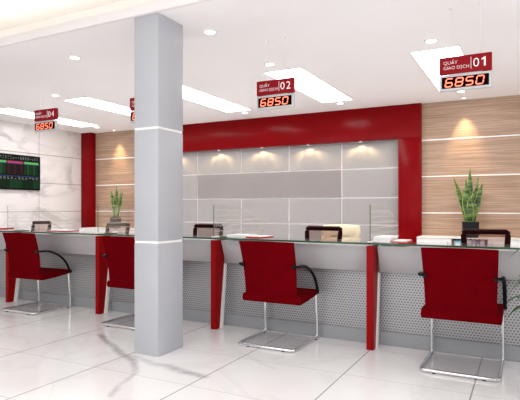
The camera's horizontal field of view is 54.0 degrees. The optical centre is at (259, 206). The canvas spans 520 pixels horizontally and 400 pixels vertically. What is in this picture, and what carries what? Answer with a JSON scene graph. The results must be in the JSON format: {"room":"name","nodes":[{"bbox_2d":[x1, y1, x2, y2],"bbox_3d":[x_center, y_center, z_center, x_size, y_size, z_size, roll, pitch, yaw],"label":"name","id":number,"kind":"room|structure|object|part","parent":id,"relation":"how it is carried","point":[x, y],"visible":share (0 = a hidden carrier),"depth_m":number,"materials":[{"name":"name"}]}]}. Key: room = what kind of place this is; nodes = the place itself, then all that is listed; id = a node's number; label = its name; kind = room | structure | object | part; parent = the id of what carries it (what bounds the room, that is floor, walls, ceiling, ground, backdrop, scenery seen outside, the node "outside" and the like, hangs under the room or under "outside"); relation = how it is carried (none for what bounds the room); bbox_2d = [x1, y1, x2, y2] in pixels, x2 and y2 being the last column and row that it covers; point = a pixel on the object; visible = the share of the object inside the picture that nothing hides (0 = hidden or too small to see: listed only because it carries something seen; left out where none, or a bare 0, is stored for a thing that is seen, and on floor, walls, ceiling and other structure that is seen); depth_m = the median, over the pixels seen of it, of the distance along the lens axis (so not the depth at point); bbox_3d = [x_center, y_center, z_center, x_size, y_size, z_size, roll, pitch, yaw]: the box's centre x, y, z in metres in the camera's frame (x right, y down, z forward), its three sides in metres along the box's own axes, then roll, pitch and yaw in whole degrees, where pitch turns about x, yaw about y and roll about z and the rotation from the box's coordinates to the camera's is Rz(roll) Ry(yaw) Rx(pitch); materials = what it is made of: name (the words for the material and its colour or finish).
{"room":"bank branch","nodes":[
{"label":"bank branch","id":0,"kind":"room"},
{"bbox_2d":[0,120,80,232],"bbox_3d":[-5.801,-0.395,5.198,0.100,2.950,10.830,0,0,28],"label":"wall","id":1,"kind":"structure","parent":0,"point":[58,200],"depth_m":8.98,"materials":[{"name":"white stone"}]},
{"bbox_2d":[0,153,39,190],"bbox_3d":[-4.112,-0.575,8.265,0.045,0.580,1.270,0,0,28],"label":"wall screen","id":2,"kind":"object","parent":1,"relation":"attached to","point":[17,172],"visible":1,"depth_m":8.46,"materials":[{"name":"black"}]},
{"bbox_2d":[0,0,123,30],"bbox_3d":[-2.028,-1.825,0.977,10.500,0.090,6.850,0,0,28],"label":"ceiling","id":3,"kind":"structure","parent":0,"point":[13,13],"depth_m":4.60,"materials":[{"name":"paint"}]},
{"bbox_2d":[81,132,95,227],"bbox_3d":[-3.257,-0.160,9.680,0.250,2.479,0.130,0,0,28],"label":"pillar","id":4,"kind":"structure","parent":0,"point":[88,140],"depth_m":9.62,"materials":[{"name":"red paint"}]},
{"bbox_2d":[135,13,182,356],"bbox_3d":[-0.761,-0.160,3.850,0.223,2.479,0.298,0,0,28],"label":"column","id":5,"kind":"structure","parent":0,"point":[158,38],"depth_m":3.74,"materials":[{"name":"grey paint"}]},
{"bbox_2d":[0,0,519,132],"bbox_3d":[0.358,-1.429,5.535,10.500,0.060,4.320,0,0,28],"label":"ceiling","id":6,"kind":"structure","parent":0,"point":[360,48],"depth_m":4.74,"materials":[{"name":"white paint"}]},
{"bbox_2d":[34,76,57,132],"bbox_3d":[-2.316,-1.108,5.519,0.342,0.582,0.039,0,0,28],"label":"sign","id":7,"kind":"object","parent":6,"relation":"hanging from","point":[46,120],"visible":1,"depth_m":5.50,"materials":[{"name":"red plastic"}]},
{"bbox_3d":[-2.315,-0.997,5.521,0.342,0.121,0.035,0,0,28],"label":"name plate","id":8,"kind":"part","parent":7,"relation":"part of","materials":[{"name":"red plastic"}]},
{"bbox_2d":[0,107,96,126],"bbox_3d":[-3.338,-1.395,8.026,0.434,0.008,1.719,0,0,28],"label":"light panel","id":9,"kind":"object","parent":6,"relation":"attached to","point":[10,111],"visible":0.77,"depth_m":7.85,"materials":[{"name":"white plastic"}]},
{"bbox_2d":[68,55,80,59],"bbox_3d":[-1.732,-1.395,4.767,0.122,0.009,0.122,0,0,28],"label":"recessed light","id":10,"kind":"object","parent":6,"relation":"in","point":[73,57],"visible":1,"depth_m":4.75,"materials":[{"name":"white metal"}]},
{"bbox_2d":[63,97,129,115],"bbox_3d":[-1.983,-1.395,7.317,0.434,0.008,1.719,0,0,28],"label":"light panel","id":11,"kind":"object","parent":6,"relation":"attached to","point":[87,101],"visible":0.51,"depth_m":6.93,"materials":[{"name":"white plastic"}]},
{"bbox_2d":[0,0,211,47],"bbox_3d":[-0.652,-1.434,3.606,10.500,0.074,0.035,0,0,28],"label":"trim","id":12,"kind":"structure","parent":6,"relation":"attached to","point":[157,6],"depth_m":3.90,"materials":[{"name":"paint"}]},
{"bbox_2d":[130,98,134,122],"bbox_3d":[-1.108,-1.108,4.887,0.342,0.582,0.039,0,0,28],"label":"sign","id":13,"kind":"object","parent":6,"relation":"hanging from","point":[132,100],"visible":0.31,"depth_m":4.93,"materials":[{"name":"red plastic"}]},
{"bbox_3d":[-1.107,-0.997,4.888,0.342,0.121,0.035,0,0,28],"label":"name plate","id":14,"kind":"part","parent":13,"relation":"part of","materials":[{"name":"red plastic"}]},
{"bbox_2d":[202,29,217,34],"bbox_3d":[-0.398,-1.395,4.069,0.122,0.009,0.122,0,0,28],"label":"recessed light","id":15,"kind":"object","parent":6,"relation":"in","point":[206,31],"visible":1,"depth_m":4.05,"materials":[{"name":"white metal"}]},
{"bbox_2d":[183,85,252,111],"bbox_3d":[-0.698,-1.395,6.644,0.434,0.008,1.719,0,0,28],"label":"light panel","id":16,"kind":"object","parent":6,"relation":"attached to","point":[190,94],"visible":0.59,"depth_m":6.73,"materials":[{"name":"white plastic"}]},
{"bbox_2d":[264,62,275,65],"bbox_3d":[0.097,-1.395,4.983,0.122,0.009,0.122,0,0,28],"label":"recessed light","id":17,"kind":"object","parent":6,"relation":"in","point":[266,63],"visible":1,"depth_m":4.97,"materials":[{"name":"white metal"}]},
{"bbox_2d":[257,36,294,110],"bbox_3d":[0.129,-1.108,4.239,0.342,0.582,0.039,0,0,28],"label":"sign","id":18,"kind":"object","parent":6,"relation":"hanging from","point":[278,93],"visible":1,"depth_m":4.22,"materials":[{"name":"red plastic"}]},
{"bbox_3d":[0.130,-0.997,4.241,0.342,0.121,0.035,0,0,28],"label":"name plate","id":19,"kind":"part","parent":18,"relation":"part of","materials":[{"name":"red plastic"}]},
{"bbox_2d":[263,67,353,102],"bbox_3d":[0.622,-1.395,5.953,0.434,0.008,1.719,0,0,28],"label":"light panel","id":20,"kind":"object","parent":6,"relation":"attached to","point":[307,83],"visible":1,"depth_m":5.85,"materials":[{"name":"white plastic"}]},
{"bbox_2d":[424,38,438,42],"bbox_3d":[1.440,-1.395,4.281,0.122,0.009,0.122,0,0,28],"label":"recessed light","id":21,"kind":"object","parent":6,"relation":"in","point":[430,40],"visible":1,"depth_m":4.27,"materials":[{"name":"white metal"}]},
{"bbox_2d":[409,45,463,90],"bbox_3d":[1.938,-1.395,5.264,0.434,0.008,1.719,0,0,28],"label":"light panel","id":22,"kind":"object","parent":6,"relation":"attached to","point":[428,60],"visible":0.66,"depth_m":4.75,"materials":[{"name":"white plastic"}]},
{"bbox_2d":[439,3,491,92],"bbox_3d":[1.431,-1.108,3.557,0.342,0.582,0.039,0,0,28],"label":"sign","id":23,"kind":"object","parent":6,"relation":"hanging from","point":[472,71],"visible":1,"depth_m":3.54,"materials":[{"name":"red plastic"}]},
{"bbox_3d":[1.432,-0.997,3.559,0.342,0.121,0.035,0,0,28],"label":"name plate","id":24,"kind":"part","parent":23,"relation":"part of","materials":[{"name":"red plastic"}]},
{"bbox_2d":[0,297,519,399],"bbox_3d":[-1.149,1.120,2.763,10.600,0.080,10.830,0,0,28],"label":"floor","id":25,"kind":"structure","parent":0,"point":[66,353],"depth_m":3.45,"materials":[{"name":"white tile"}]},
{"bbox_2d":[0,232,22,298],"bbox_3d":[-3.279,0.681,6.520,1.416,0.797,0.930,0,0,28],"label":"service counter","id":26,"kind":"object","parent":25,"relation":"on","point":[2,241],"depth_m":6.11,"materials":[{"name":"red laminate"},{"name":"light grey laminate"},{"name":"perforated steel"}]},
{"bbox_3d":[-3.382,0.728,6.293,1.388,0.495,0.012,0,0,28],"label":"perforated panel","id":27,"kind":"part","parent":26,"relation":"part of","materials":[{"name":"metal"}]},
{"bbox_3d":[-3.420,0.276,6.221,1.370,0.014,0.300,0,0,28],"label":"countertop","id":28,"kind":"structure","parent":26,"relation":"on","visible":0},
{"bbox_2d":[0,227,13,229],"bbox_3d":[-3.120,0.255,6.114,0.260,0.026,0.200,0,0,28],"label":"folder","id":29,"kind":"object","parent":28,"relation":"on","point":[1,228],"visible":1,"depth_m":6.05,"materials":[{"name":"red paper"}]},
{"bbox_2d":[2,232,71,314],"bbox_3d":[-2.364,0.671,5.402,0.531,0.818,0.503,0,0,26],"label":"chair","id":30,"kind":"object","parent":25,"relation":"on","point":[22,248],"visible":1,"depth_m":5.25,"materials":[{"name":"red fabric"}]},
{"bbox_3d":[-2.445,0.478,5.235,0.464,0.433,0.104,0,0,26],"label":"backrest","id":31,"kind":"part","parent":30,"relation":"part of","materials":[{"name":"fabric"}]},
{"bbox_3d":[-2.369,1.064,5.391,0.495,0.022,0.476,0,0,26],"label":"rail","id":32,"kind":"part","parent":30,"relation":"part of","materials":[{"name":"silver metal"}]},
{"bbox_3d":[-2.479,0.887,5.706,0.023,0.385,0.047,0,0,26],"label":"leg","id":33,"kind":"part","parent":30,"relation":"part of","materials":[{"name":"silver metal"}]},
{"bbox_3d":[-2.343,0.708,5.446,0.492,0.072,0.406,0,0,26],"label":"seat","id":34,"kind":"part","parent":30,"relation":"part of","materials":[{"name":"fabric"}]},
{"bbox_3d":[-2.151,0.571,5.303,0.062,0.271,0.432,0,0,26],"label":"armrest","id":35,"kind":"part","parent":30,"relation":"part of","materials":[{"name":"black plastic"}]},
{"bbox_3d":[-2.054,0.887,5.500,0.023,0.385,0.047,0,0,26],"label":"leg","id":36,"kind":"part","parent":30,"relation":"part of","materials":[{"name":"silver metal"}]},
{"bbox_2d":[31,221,51,231],"bbox_3d":[-3.415,0.645,7.486,0.538,0.870,0.536,0,0,30],"label":"mesh office chair","id":37,"kind":"object","parent":25,"relation":"on","point":[49,223],"visible":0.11,"depth_m":7.68,"materials":[{"name":"black plastic"}]},
{"bbox_2d":[6,231,111,310],"bbox_3d":[-2.050,0.681,5.876,1.411,0.797,0.930,0,0,28],"label":"service counter","id":38,"kind":"object","parent":25,"relation":"on","point":[78,251],"depth_m":5.59,"materials":[{"name":"red laminate"},{"name":"light grey laminate"},{"name":"perforated steel"}]},
{"bbox_3d":[-2.827,0.686,5.854,0.054,0.787,0.170,0,0,28],"label":"leg","id":39,"kind":"part","parent":38,"relation":"part of","materials":[{"name":"red paint"}]},
{"bbox_2d":[6,230,96,234],"bbox_3d":[-2.191,0.276,5.577,1.365,0.014,0.300,0,0,28],"label":"countertop","id":40,"kind":"structure","parent":38,"relation":"on","point":[19,231],"depth_m":5.44,"materials":[{"name":"clear glass"}]},
{"bbox_2d":[46,229,78,231],"bbox_3d":[-2.172,0.260,5.618,0.280,0.016,0.200,0,0,25],"label":"folder","id":41,"kind":"object","parent":40,"relation":"on","point":[57,230],"visible":1,"depth_m":5.54,"materials":[{"name":"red paper"}]},
{"bbox_3d":[-2.153,0.728,5.649,1.383,0.495,0.012,0,0,28],"label":"perforated panel","id":42,"kind":"part","parent":38,"relation":"part of","materials":[{"name":"metal"}]},
{"bbox_2d":[79,227,105,233],"bbox_3d":[-2.937,0.730,9.326,0.615,0.700,0.444,0,0,28],"label":"base cabinet","id":43,"kind":"object","parent":25,"relation":"on","point":[90,230],"visible":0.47,"depth_m":9.17,"materials":[{"name":"white laminate"}]},
{"bbox_3d":[-3.025,0.705,9.157,0.609,0.620,0.019,0,0,28],"label":"door","id":44,"kind":"part","parent":43,"relation":"part of","materials":[{"name":"white laminate"}]},
{"bbox_2d":[105,222,129,234],"bbox_3d":[-2.068,0.645,6.781,0.538,0.870,0.536,0,0,30],"label":"mesh office chair","id":45,"kind":"object","parent":25,"relation":"on","point":[108,224],"visible":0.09,"depth_m":6.95,"materials":[{"name":"black plastic"}]},
{"bbox_2d":[101,236,134,329],"bbox_3d":[-1.133,0.671,4.758,0.531,0.818,0.503,0,0,28],"label":"chair","id":46,"kind":"object","parent":25,"relation":"on","point":[120,250],"visible":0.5,"depth_m":4.62,"materials":[{"name":"red fabric"}]},
{"bbox_3d":[-1.139,1.064,4.746,0.495,0.022,0.476,0,0,28],"label":"rail","id":47,"kind":"part","parent":46,"relation":"part of","materials":[{"name":"silver metal"}]},
{"bbox_3d":[-1.219,0.478,4.593,0.464,0.433,0.104,0,0,28],"label":"backrest","id":48,"kind":"part","parent":46,"relation":"part of","materials":[{"name":"fabric"}]},
{"bbox_3d":[-1.110,0.708,4.801,0.492,0.072,0.406,0,0,28],"label":"seat","id":49,"kind":"part","parent":46,"relation":"part of","materials":[{"name":"fabric"}]},
{"bbox_2d":[104,228,134,234],"bbox_3d":[-2.450,0.730,9.071,0.476,0.700,0.444,0,0,28],"label":"base cabinet","id":50,"kind":"object","parent":25,"relation":"on","point":[121,231],"visible":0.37,"depth_m":8.91,"materials":[{"name":"white laminate"}]},
{"bbox_3d":[-2.538,0.705,8.902,0.470,0.620,0.019,0,0,28],"label":"door","id":51,"kind":"part","parent":50,"relation":"part of","materials":[{"name":"white laminate"}]},
{"bbox_2d":[110,185,122,227],"bbox_3d":[-2.572,-0.003,9.105,0.210,0.765,0.200,0,0,-24],"label":"snake plant","id":52,"kind":"object","parent":50,"relation":"on","point":[116,204],"visible":0.98,"depth_m":9.07,"materials":[{"name":"green plant"}]},
{"bbox_3d":[-2.577,0.282,9.104,0.200,0.195,0.200,0,0,28],"label":"pot","id":53,"kind":"part","parent":52,"relation":"part of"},
{"bbox_2d":[95,234,225,324],"bbox_3d":[-0.823,0.681,5.234,1.411,0.797,0.930,0,0,28],"label":"service counter","id":54,"kind":"object","parent":25,"relation":"on","point":[196,252],"depth_m":4.86,"materials":[{"name":"red laminate"},{"name":"light grey laminate"},{"name":"perforated steel"}]},
{"bbox_3d":[-1.600,0.686,5.212,0.054,0.787,0.170,0,0,28],"label":"leg","id":55,"kind":"part","parent":54,"relation":"part of","materials":[{"name":"red paint"}]},
{"bbox_2d":[97,233,224,238],"bbox_3d":[-0.964,0.276,4.935,1.365,0.014,0.300,0,0,28],"label":"countertop","id":56,"kind":"structure","parent":54,"relation":"on","point":[105,234],"depth_m":4.93,"materials":[{"name":"glass"}]},
{"bbox_3d":[-0.926,0.728,5.007,1.383,0.495,0.012,0,0,28],"label":"perforated panel","id":57,"kind":"part","parent":54,"relation":"part of","materials":[{"name":"metal"}]},
{"bbox_2d":[193,224,223,236],"bbox_3d":[-0.750,0.645,6.090,0.538,0.870,0.536,0,0,28],"label":"mesh office chair","id":58,"kind":"object","parent":25,"relation":"on","point":[196,226],"visible":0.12,"depth_m":6.28,"materials":[{"name":"black plastic"}]},
{"bbox_2d":[238,241,318,351],"bbox_3d":[0.150,0.671,4.086,0.531,0.818,0.503,0,0,28],"label":"chair","id":59,"kind":"object","parent":25,"relation":"on","point":[270,273],"visible":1,"depth_m":3.93,"materials":[{"name":"red fabric"}]},
{"bbox_3d":[0.045,0.887,4.393,0.023,0.385,0.047,0,0,28],"label":"leg","id":60,"kind":"part","parent":59,"relation":"part of","materials":[{"name":"silver metal"}]},
{"bbox_3d":[0.064,0.478,3.922,0.464,0.433,0.104,0,0,28],"label":"backrest","id":61,"kind":"part","parent":59,"relation":"part of","materials":[{"name":"fabric"}]},
{"bbox_3d":[0.144,1.064,4.075,0.495,0.022,0.476,0,0,28],"label":"rail","id":62,"kind":"part","parent":59,"relation":"part of","materials":[{"name":"silver metal"}]},
{"bbox_3d":[0.173,0.708,4.129,0.492,0.072,0.406,0,0,28],"label":"seat","id":63,"kind":"part","parent":59,"relation":"part of","materials":[{"name":"fabric"}]},
{"bbox_3d":[0.360,0.571,3.981,0.062,0.271,0.432,0,0,28],"label":"armrest","id":64,"kind":"part","parent":59,"relation":"part of","materials":[{"name":"black plastic"}]},
{"bbox_3d":[0.463,0.887,4.174,0.023,0.385,0.047,0,0,28],"label":"leg","id":65,"kind":"part","parent":59,"relation":"part of","materials":[{"name":"silver metal"}]},
{"bbox_2d":[211,238,379,342],"bbox_3d":[0.411,0.681,4.588,1.426,0.797,0.930,0,0,28],"label":"service counter","id":66,"kind":"object","parent":25,"relation":"on","point":[339,270],"depth_m":4.26,"materials":[{"name":"grey laminate"}]},
{"bbox_3d":[-0.373,0.686,4.569,0.054,0.787,0.170,0,0,28],"label":"leg","id":67,"kind":"part","parent":66,"relation":"part of","materials":[{"name":"red paint"}]},
{"bbox_2d":[212,205,226,237],"bbox_3d":[-0.187,0.169,4.921,0.036,0.372,0.975,0,0,28],"label":"glass wall","id":68,"kind":"structure","parent":66,"relation":"on","point":[213,236],"depth_m":4.50,"materials":[{"name":"clear glass"}]},
{"bbox_3d":[-0.185,0.169,4.928,0.008,0.372,0.960,0,0,28],"label":"pane","id":69,"kind":"part","parent":68,"relation":"part of","materials":[{"name":"clear glass"}]},
{"bbox_2d":[213,236,369,244],"bbox_3d":[0.270,0.276,4.289,1.380,0.014,0.300,0,0,28],"label":"countertop","id":70,"kind":"structure","parent":66,"relation":"on","point":[225,237],"depth_m":4.14,"materials":[{"name":"glass"}]},
{"bbox_2d":[227,234,256,237],"bbox_3d":[-0.159,0.257,4.551,0.200,0.023,0.206,0,0,28],"label":"paper stack","id":71,"kind":"object","parent":70,"relation":"on","point":[230,235],"visible":0.83,"depth_m":4.48,"materials":[{"name":"white paper"}]},
{"bbox_2d":[246,235,273,238],"bbox_3d":[-0.002,0.259,4.437,0.150,0.018,0.220,0,0,33],"label":"folder","id":72,"kind":"object","parent":70,"relation":"on","point":[254,236],"visible":1,"depth_m":4.37,"materials":[{"name":"white paper"}]},
{"bbox_3d":[0.308,0.728,4.361,1.398,0.495,0.012,0,0,28],"label":"perforated panel","id":73,"kind":"part","parent":66,"relation":"part of","materials":[{"name":"metal"}]},
{"bbox_2d":[305,226,342,241],"bbox_3d":[0.588,0.645,5.390,0.538,0.870,0.536,0,0,28],"label":"mesh office chair","id":74,"kind":"object","parent":25,"relation":"on","point":[317,228],"visible":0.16,"depth_m":5.58,"materials":[{"name":"black plastic"}]},
{"bbox_2d":[321,224,360,241],"bbox_3d":[0.876,0.645,5.998,0.586,0.870,0.576,0,0,28],"label":"office chair","id":75,"kind":"object","parent":25,"relation":"on","point":[351,233],"visible":0.13,"depth_m":6.12,"materials":[{"name":"beige leather"}]},
{"bbox_2d":[416,235,454,244],"bbox_3d":[2.278,0.730,6.596,0.418,0.700,0.444,0,0,28],"label":"base cabinet","id":76,"kind":"object","parent":25,"relation":"on","point":[423,239],"visible":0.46,"depth_m":6.43,"materials":[{"name":"white laminate"}]},
{"bbox_3d":[2.190,0.705,6.427,0.412,0.620,0.019,0,0,28],"label":"door","id":77,"kind":"part","parent":76,"relation":"part of","materials":[{"name":"white laminate"}]},
{"bbox_2d":[366,243,519,361],"bbox_3d":[1.666,0.681,3.931,1.460,0.797,0.930,0,0,28],"label":"service counter","id":78,"kind":"object","parent":25,"relation":"on","point":[395,294],"depth_m":3.84,"materials":[{"name":"grey metal"}]},
{"bbox_2d":[368,205,373,243],"bbox_3d":[1.053,0.169,4.271,0.036,0.372,0.975,0,0,28],"label":"glass wall","id":79,"kind":"structure","parent":78,"relation":"on","point":[370,241],"depth_m":3.85,"materials":[{"name":"clear glass"}]},
{"bbox_3d":[1.055,0.169,4.279,0.008,0.372,0.960,0,0,28],"label":"pane","id":80,"kind":"part","parent":79,"relation":"part of","materials":[{"name":"clear glass"}]},
{"bbox_3d":[0.867,0.686,3.920,0.054,0.787,0.170,0,0,28],"label":"leg","id":81,"kind":"part","parent":78,"relation":"part of","materials":[{"name":"red paint"}]},
{"bbox_2d":[371,242,519,249],"bbox_3d":[1.508,0.276,3.641,1.375,0.014,0.300,0,0,28],"label":"countertop","id":82,"kind":"structure","parent":78,"relation":"on","point":[373,243],"depth_m":3.58,"materials":[{"name":"glass"}]},
{"bbox_2d":[373,235,397,242],"bbox_3d":[0.974,0.246,3.952,0.140,0.044,0.244,0,0,28],"label":"paper stack","id":83,"kind":"object","parent":82,"relation":"on","point":[381,238],"visible":0.9,"depth_m":3.86,"materials":[{"name":"white paper"}]},
{"bbox_2d":[391,239,411,242],"bbox_3d":[1.083,0.260,3.891,0.110,0.016,0.220,0,0,28],"label":"folder","id":84,"kind":"object","parent":82,"relation":"on","point":[397,240],"visible":1,"depth_m":3.84,"materials":[{"name":"white paper"}]},
{"bbox_3d":[1.546,0.728,3.712,1.393,0.495,0.012,0,0,28],"label":"perforated panel","id":85,"kind":"part","parent":78,"relation":"part of","materials":[{"name":"metal"}]},
{"bbox_2d":[418,247,506,381],"bbox_3d":[1.369,0.671,3.448,0.531,0.818,0.503,0,0,28],"label":"chair","id":86,"kind":"object","parent":25,"relation":"on","point":[461,284],"visible":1,"depth_m":3.28,"materials":[{"name":"fabric"}]},
{"bbox_3d":[1.164,0.571,3.560,0.062,0.271,0.432,0,0,28],"label":"armrest","id":87,"kind":"part","parent":86,"relation":"part of","materials":[{"name":"black plastic"}]},
{"bbox_3d":[1.264,0.887,3.755,0.023,0.385,0.047,0,0,28],"label":"leg","id":88,"kind":"part","parent":86,"relation":"part of","materials":[{"name":"silver metal"}]},
{"bbox_3d":[1.283,0.478,3.283,0.464,0.433,0.104,0,0,28],"label":"backrest","id":89,"kind":"part","parent":86,"relation":"part of","materials":[{"name":"fabric"}]},
{"bbox_3d":[1.363,1.064,3.436,0.495,0.022,0.476,0,0,28],"label":"rail","id":90,"kind":"part","parent":86,"relation":"part of","materials":[{"name":"silver metal"}]},
{"bbox_3d":[1.392,0.708,3.491,0.492,0.072,0.406,0,0,28],"label":"seat","id":91,"kind":"part","parent":86,"relation":"part of","materials":[{"name":"fabric"}]},
{"bbox_3d":[1.579,0.571,3.343,0.062,0.271,0.432,0,0,28],"label":"armrest","id":92,"kind":"part","parent":86,"relation":"part of","materials":[{"name":"black plastic"}]},
{"bbox_3d":[1.682,0.887,3.536,0.023,0.385,0.047,0,0,28],"label":"leg","id":93,"kind":"part","parent":86,"relation":"part of","materials":[{"name":"silver metal"}]},
{"bbox_2d":[452,236,488,246],"bbox_3d":[2.648,0.730,6.410,0.403,0.700,0.430,0,0,28],"label":"base cabinet","id":94,"kind":"object","parent":25,"relation":"on","point":[455,237],"visible":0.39,"depth_m":6.30,"materials":[{"name":"wood"}]},
{"bbox_2d":[454,239,460,245],"bbox_3d":[2.498,0.558,6.411,0.090,0.286,0.243,0,0,28],"label":"file box","id":95,"kind":"object","parent":94,"relation":"in","point":[457,242],"visible":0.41,"depth_m":6.31,"materials":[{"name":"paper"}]},
{"bbox_2d":[454,169,482,237],"bbox_3d":[2.613,-0.053,6.401,0.229,0.865,0.262,0,0,-26],"label":"snake plant","id":96,"kind":"object","parent":94,"relation":"on","point":[469,201],"visible":0.98,"depth_m":6.35,"materials":[{"name":"green plant"}]},
{"bbox_3d":[2.633,0.282,6.376,0.200,0.195,0.200,0,0,28],"label":"pot","id":97,"kind":"part","parent":96,"relation":"part of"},
{"bbox_2d":[467,239,472,245],"bbox_3d":[2.619,0.554,6.354,0.046,0.295,0.252,0,0,28],"label":"binder","id":98,"kind":"object","parent":94,"relation":"in","point":[469,242],"visible":0.33,"depth_m":6.25,"materials":[{"name":"white paper"}]},
{"bbox_2d":[480,240,484,246],"bbox_3d":[2.752,0.554,6.285,0.046,0.295,0.252,0,0,28],"label":"binder","id":99,"kind":"object","parent":94,"relation":"in","point":[482,242],"visible":0.27,"depth_m":6.17,"materials":[{"name":"white paper"}]},
{"bbox_2d":[461,229,510,246],"bbox_3d":[2.036,0.645,4.632,0.538,0.870,0.536,0,0,26],"label":"mesh office chair","id":100,"kind":"object","parent":25,"relation":"on","point":[507,242],"visible":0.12,"depth_m":4.82,"materials":[{"name":"black plastic"}]},
{"bbox_2d":[487,237,519,247],"bbox_3d":[3.058,0.730,6.187,0.521,0.700,0.444,0,0,28],"label":"base cabinet","id":101,"kind":"object","parent":25,"relation":"on","point":[492,241],"visible":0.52,"depth_m":6.08,"materials":[{"name":"white laminate"}]},
{"bbox_2d":[506,249,519,317],"bbox_3d":[1.649,0.648,2.817,0.538,0.864,0.513,0,0,28],"label":"floor plant","id":102,"kind":"object","parent":25,"relation":"on","point":[518,281],"visible":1,"depth_m":2.91,"materials":[{"name":"green plant"}]},
{"bbox_2d":[96,95,519,237],"bbox_3d":[1.341,-0.395,7.413,10.500,2.950,0.120,0,0,28],"label":"wall","id":103,"kind":"structure","parent":0,"point":[491,116],"depth_m":6.71,"materials":[{"name":"brown wood"}]},
{"bbox_2d":[183,140,397,243],"bbox_3d":[0.073,0.070,8.101,4.255,2.020,0.029,0,0,28],"label":"panelling","id":104,"kind":"object","parent":103,"relation":"attached to","point":[279,192],"visible":0.57,"depth_m":7.86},
{"bbox_3d":[-1.438,-0.746,8.885,0.830,0.368,0.014,0,0,28],"label":"panel","id":105,"kind":"part","parent":104,"relation":"part of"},
{"bbox_3d":[-1.438,-0.344,8.885,0.830,0.397,0.014,0,0,28],"label":"panel","id":106,"kind":"part","parent":104,"relation":"part of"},
{"bbox_3d":[-1.438,0.060,8.885,0.830,0.370,0.014,0,0,28],"label":"panel","id":107,"kind":"part","parent":104,"relation":"part of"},
{"bbox_3d":[-1.438,0.458,8.885,0.830,0.385,0.014,0,0,28],"label":"panel","id":108,"kind":"part","parent":104,"relation":"part of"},
{"bbox_3d":[-0.684,-0.746,8.491,0.832,0.368,0.014,0,0,28],"label":"panel","id":109,"kind":"part","parent":104,"relation":"part of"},
{"bbox_3d":[-0.684,0.060,8.491,0.832,0.370,0.014,0,0,28],"label":"panel","id":110,"kind":"part","parent":104,"relation":"part of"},
{"bbox_3d":[-0.684,0.458,8.491,0.832,0.385,0.014,0,0,28],"label":"panel","id":111,"kind":"part","parent":104,"relation":"part of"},
{"bbox_3d":[0.071,-0.746,8.095,0.833,0.368,0.014,0,0,28],"label":"panel","id":112,"kind":"part","parent":104,"relation":"part of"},
{"bbox_3d":[0.071,0.060,8.095,0.833,0.370,0.014,0,0,28],"label":"panel","id":113,"kind":"part","parent":104,"relation":"part of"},
{"bbox_3d":[0.071,0.458,8.095,0.833,0.385,0.014,0,0,28],"label":"panel","id":114,"kind":"part","parent":104,"relation":"part of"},
{"bbox_3d":[0.070,-0.344,8.095,2.540,0.401,0.016,0,0,28],"label":"blank panel","id":115,"kind":"part","parent":104,"relation":"part of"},
{"bbox_3d":[0.826,0.458,7.700,0.831,0.385,0.014,0,0,28],"label":"panel","id":116,"kind":"part","parent":104,"relation":"part of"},
{"bbox_3d":[0.826,-0.746,7.700,0.831,0.368,0.014,0,0,28],"label":"panel","id":117,"kind":"part","parent":104,"relation":"part of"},
{"bbox_3d":[0.826,0.060,7.700,0.831,0.370,0.014,0,0,28],"label":"panel","id":118,"kind":"part","parent":104,"relation":"part of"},
{"bbox_3d":[1.579,-0.746,7.306,0.829,0.368,0.014,0,0,28],"label":"panel","id":119,"kind":"part","parent":104,"relation":"part of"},
{"bbox_3d":[1.579,-0.344,7.306,0.829,0.397,0.014,0,0,28],"label":"panel","id":120,"kind":"part","parent":104,"relation":"part of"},
{"bbox_3d":[1.579,0.060,7.306,0.829,0.370,0.014,0,0,28],"label":"panel","id":121,"kind":"part","parent":104,"relation":"part of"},
{"bbox_3d":[1.579,0.458,7.306,0.829,0.385,0.014,0,0,28],"label":"panel","id":122,"kind":"part","parent":104,"relation":"part of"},
{"bbox_2d":[182,103,421,243],"bbox_3d":[0.036,-0.160,8.035,4.870,2.479,0.130,0,0,28],"label":"frame","id":123,"kind":"object","parent":103,"relation":"attached to","point":[402,123],"visible":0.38,"depth_m":7.33,"materials":[{"name":"red paint"}]},
{"bbox_3d":[2.058,0.070,6.976,0.305,2.020,0.130,0,0,28],"label":"post","id":124,"kind":"part","parent":123,"relation":"part of","materials":[{"name":"red paint"}]},
{"bbox_2d":[96,134,519,213],"bbox_3d":[1.424,-0.409,7.301,10.250,0.995,0.006,0,0,28],"label":"trim","id":125,"kind":"structure","parent":103,"relation":"attached to","point":[514,134],"depth_m":6.73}
]}

